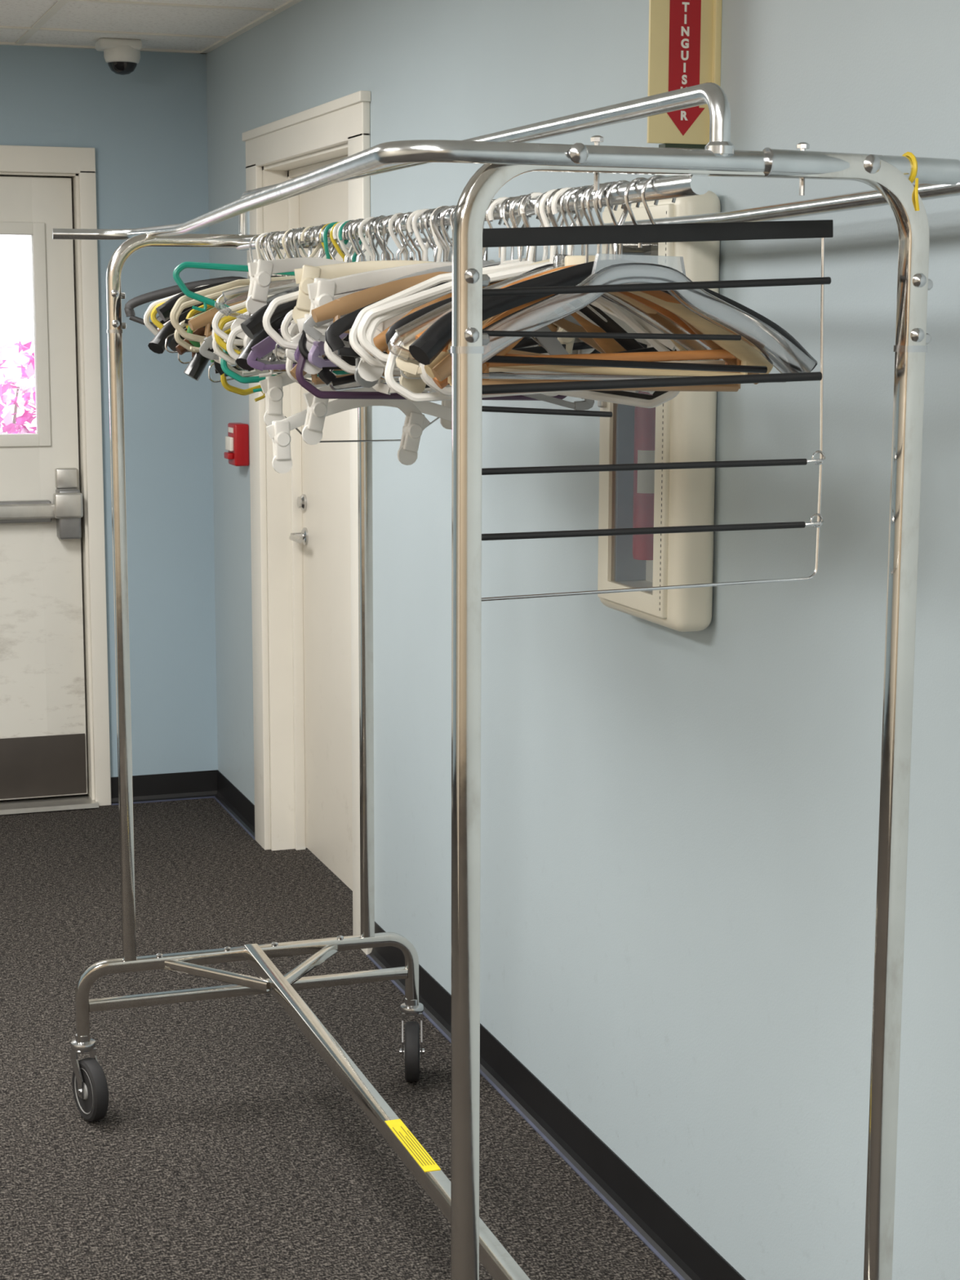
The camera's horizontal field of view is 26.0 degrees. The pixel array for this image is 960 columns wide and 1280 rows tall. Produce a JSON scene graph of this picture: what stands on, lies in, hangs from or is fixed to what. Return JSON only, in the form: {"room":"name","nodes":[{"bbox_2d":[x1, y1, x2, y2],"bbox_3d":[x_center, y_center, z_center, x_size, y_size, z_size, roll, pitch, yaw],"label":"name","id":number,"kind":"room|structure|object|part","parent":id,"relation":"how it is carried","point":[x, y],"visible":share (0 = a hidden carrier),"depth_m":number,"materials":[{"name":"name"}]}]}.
{"room":"building corridor","nodes":[
{"label":"building corridor","id":0,"kind":"room"},
{"bbox_2d":[0,44,217,777],"bbox_3d":[-2.541,-0.599,6.291,3.720,2.424,0.140,-3,9,-19],"label":"wall","id":1,"kind":"structure","parent":0,"point":[146,127],"depth_m":6.71,"materials":[{"name":"blue paint"}]},
{"bbox_2d":[0,176,87,799],"bbox_3d":[-1.714,-0.457,6.593,0.876,1.994,0.057,-3,9,-19],"label":"door","id":2,"kind":"structure","parent":1,"relation":"in","point":[42,678],"depth_m":6.68,"materials":[{"name":"paint"}]},
{"bbox_3d":[-1.704,-0.953,6.494,0.697,0.703,0.012,-3,9,-19],"label":"lite frame","id":3,"kind":"part","parent":2,"relation":"part of","materials":[{"name":"paint"}]},
{"bbox_2d":[0,467,83,539],"bbox_3d":[-1.692,-0.419,6.541,0.865,0.225,0.090,-3,9,-19],"label":"push bar","id":4,"kind":"object","parent":2,"relation":"attached to","point":[67,507],"visible":1,"depth_m":6.63,"materials":[{"name":"metal"}]},
{"bbox_2d":[0,733,86,799],"bbox_3d":[-1.710,0.427,6.713,0.867,0.200,0.006,-3,9,-19],"label":"kick plate","id":5,"kind":"object","parent":2,"relation":"attached to","point":[46,765],"visible":1,"depth_m":6.80,"materials":[{"name":"grey metal"}]},
{"bbox_2d":[0,145,111,806],"bbox_3d":[-1.713,-0.487,6.591,1.008,2.115,0.162,-3,9,-19],"label":"trim","id":6,"kind":"structure","parent":1,"relation":"attached to","point":[76,163],"depth_m":6.66,"materials":[{"name":"paint"}]},
{"bbox_2d":[111,769,217,805],"bbox_3d":[-1.047,0.490,6.907,0.362,0.090,0.021,-3,9,-19],"label":"baseboard","id":7,"kind":"structure","parent":1,"relation":"attached to","point":[166,787],"depth_m":6.92,"materials":[{"name":"rubber"}]},
{"bbox_2d":[0,0,288,50],"bbox_3d":[-0.948,-1.138,1.617,3.720,0.100,9.750,-3,9,-19],"label":"ceiling","id":8,"kind":"structure","parent":0,"point":[18,13],"depth_m":5.89,"materials":[{"name":"tile"}]},
{"bbox_2d":[95,37,142,75],"bbox_3d":[-1.101,-1.777,6.337,0.130,0.102,0.109,-3,9,-19],"label":"security camera","id":9,"kind":"object","parent":8,"relation":"attached to","point":[122,55],"visible":1,"depth_m":6.30,"materials":[{"name":"white plastic"}]},
{"bbox_2d":[0,0,302,53],"bbox_3d":[-0.982,-1.073,1.540,3.600,0.007,9.610,-3,9,-19],"label":"grid","id":10,"kind":"object","parent":8,"relation":"attached to","point":[59,4],"depth_m":6.05,"materials":[{"name":"white metal"}]},
{"bbox_2d":[0,797,679,1279],"bbox_3d":[-0.937,1.364,1.952,3.720,0.100,9.630,-3,9,-19],"label":"floor","id":11,"kind":"structure","parent":0,"point":[225,1146],"depth_m":4.25,"materials":[{"name":"carpet"}]},
{"bbox_2d":[0,784,98,814],"bbox_3d":[-1.705,0.538,6.722,0.914,0.060,0.165,-3,9,-19],"label":"threshold","id":12,"kind":"object","parent":11,"relation":"on","point":[78,801],"visible":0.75,"depth_m":6.79,"materials":[{"name":"metal"}]},
{"bbox_2d":[52,82,959,1279],"bbox_3d":[-0.119,0.182,3.255,0.790,1.836,2.365,-3,9,-19],"label":"rack","id":13,"kind":"object","parent":11,"relation":"on","point":[504,155],"visible":0.95,"depth_m":2.27,"materials":[{"name":"silver metal"}]},
{"bbox_3d":[-0.463,-0.079,4.155,0.535,1.437,0.033,-3,9,-19],"label":"upright frame","id":14,"kind":"part","parent":13,"relation":"part of","materials":[{"name":"silver metal"}]},
{"bbox_3d":[-0.438,0.723,4.185,0.718,0.168,0.228,-3,9,-19],"label":"frame","id":15,"kind":"part","parent":13,"relation":"part of","materials":[{"name":"silver metal"}]},
{"bbox_2d":[266,399,452,473],"bbox_3d":[-0.169,-0.367,3.275,0.347,0.203,0.028,-3,10,-20],"label":"hanger","id":16,"kind":"object","parent":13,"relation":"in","point":[278,431],"visible":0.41,"depth_m":3.24,"materials":[{"name":"plastic"}]},
{"bbox_2d":[124,177,817,410],"bbox_3d":[-0.133,-0.489,3.127,0.545,0.300,1.914,-3,9,-19],"label":"hangers","id":17,"kind":"object","parent":13,"relation":"hanging from","point":[384,326],"visible":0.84,"depth_m":2.55,"materials":[{"name":"plastic"}]},
{"bbox_2d":[259,371,452,429],"bbox_3d":[-0.186,-0.440,3.311,0.337,0.211,0.028,-3,9,-17],"label":"hanger","id":18,"kind":"object","parent":17,"relation":"hanging from","point":[272,386],"visible":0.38,"depth_m":3.27,"materials":[{"name":"plastic"}]},
{"bbox_2d":[301,382,430,465],"bbox_3d":[-0.173,-0.366,3.164,0.209,0.202,0.028,-4,10,-25],"label":"hanger","id":19,"kind":"object","parent":17,"relation":"hanging from","point":[415,422],"visible":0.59,"depth_m":3.18,"materials":[{"name":"plastic"}]},
{"bbox_3d":[-0.121,-0.616,3.076,0.023,0.023,2.085,-3,9,-19],"label":"hanging rod","id":20,"kind":"part","parent":13,"relation":"part of","materials":[{"name":"silver metal"}]},
{"bbox_3d":[-0.106,-0.671,3.064,0.032,0.092,2.123,-3,9,-19],"label":"raised rail","id":21,"kind":"part","parent":13,"relation":"part of","materials":[{"name":"silver metal"}]},
{"bbox_3d":[-0.108,-0.648,3.154,0.756,0.054,2.316,-3,9,-19],"label":"overhead tube frame","id":22,"kind":"part","parent":13,"relation":"part of","materials":[{"name":"metal"}]},
{"bbox_2d":[481,174,833,601],"bbox_3d":[0.182,-0.271,2.228,0.429,0.447,0.012,-3,9,-19],"label":"hanger","id":23,"kind":"object","parent":13,"relation":"hanging from","point":[726,231],"visible":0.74,"depth_m":2.22,"materials":[{"name":"metal"}]},
{"bbox_3d":[0.226,0.221,2.210,0.535,1.450,0.033,-3,9,-19],"label":"upright frame","id":24,"kind":"part","parent":13,"relation":"part of","materials":[{"name":"silver metal"}]},
{"bbox_2d":[205,0,959,1279],"bbox_3d":[0.770,0.032,2.336,0.120,2.424,9.610,-3,9,-19],"label":"wall","id":25,"kind":"structure","parent":0,"point":[679,830],"depth_m":3.39,"materials":[{"name":"blue paint"}]},
{"bbox_2d":[213,769,254,839],"bbox_3d":[-0.787,0.526,6.684,0.021,0.090,0.620,-3,9,-19],"label":"baseboard","id":26,"kind":"structure","parent":25,"relation":"attached to","point":[228,796],"depth_m":6.70,"materials":[{"name":"rubber"}]},
{"bbox_2d":[223,422,248,466],"bbox_3d":[-0.745,-0.596,6.333,0.062,0.127,0.100,-3,9,-19],"label":"alarm pull station","id":27,"kind":"object","parent":25,"relation":"attached to","point":[237,441],"visible":1,"depth_m":6.29,"materials":[{"name":"red plastic"}]},
{"bbox_2d":[241,90,372,955],"bbox_3d":[-0.405,-0.346,5.688,0.188,2.125,1.248,-3,9,-19],"label":"trim","id":28,"kind":"structure","parent":25,"relation":"attached to","point":[282,150],"depth_m":6.12,"materials":[{"name":"paint"}]},
{"bbox_2d":[288,180,352,890],"bbox_3d":[-0.380,-0.292,5.705,0.098,1.996,0.938,-3,9,-19],"label":"door","id":29,"kind":"structure","parent":25,"relation":"in","point":[326,466],"depth_m":5.91,"materials":[{"name":"paint"}]},
{"bbox_3d":[-0.524,-0.346,6.050,0.056,0.149,0.142,-3,9,-19],"label":"lever handle and deadbolt","id":30,"kind":"part","parent":29,"relation":"part of","materials":[{"name":"silver metal"}]},
{"bbox_2d":[366,921,746,1279],"bbox_3d":[1.005,1.325,1.630,0.021,0.090,7.758,-3,9,-19],"label":"baseboard","id":31,"kind":"structure","parent":25,"relation":"attached to","point":[677,1245],"depth_m":3.92,"materials":[{"name":"rubber"}]},
{"bbox_2d":[597,191,720,631],"bbox_3d":[0.278,-0.373,3.373,0.090,0.686,0.334,-3,9,-19],"label":"fire extinguisher cabinet","id":32,"kind":"object","parent":25,"relation":"attached to","point":[682,428],"visible":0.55,"depth_m":3.27,"materials":[{"name":"plastic"}]},
{"bbox_3d":[0.250,-0.371,3.362,0.012,0.644,0.267,-3,9,-19],"label":"door frame","id":33,"kind":"part","parent":32,"relation":"part of","materials":[{"name":"plastic"}]},
{"bbox_2d":[647,0,722,149],"bbox_3d":[0.309,-0.986,3.155,0.115,0.466,0.032,-3,9,-19],"label":"fire extinguisher sign","id":34,"kind":"object","parent":25,"relation":"attached to","point":[685,42],"visible":0.92,"depth_m":3.17,"materials":[{"name":"plastic"}]},
{"label":"outside","id":35,"kind":"structure","parent":0,"visible":0},
{"bbox_3d":[-3.832,-0.253,12.330,14.000,0.100,11.850,-3,9,-19],"label":"ground","id":36,"kind":"structure","parent":35,"visible":0},
{"bbox_2d":[0,341,36,434],"bbox_3d":[-1.844,-0.325,7.571,0.772,1.532,0.553,-3,9,-19],"label":"flowering shrub","id":37,"kind":"object","parent":36,"relation":"on","point":[10,426],"visible":0.1,"depth_m":7.47,"materials":[{"name":"pink plant"}]}
]}

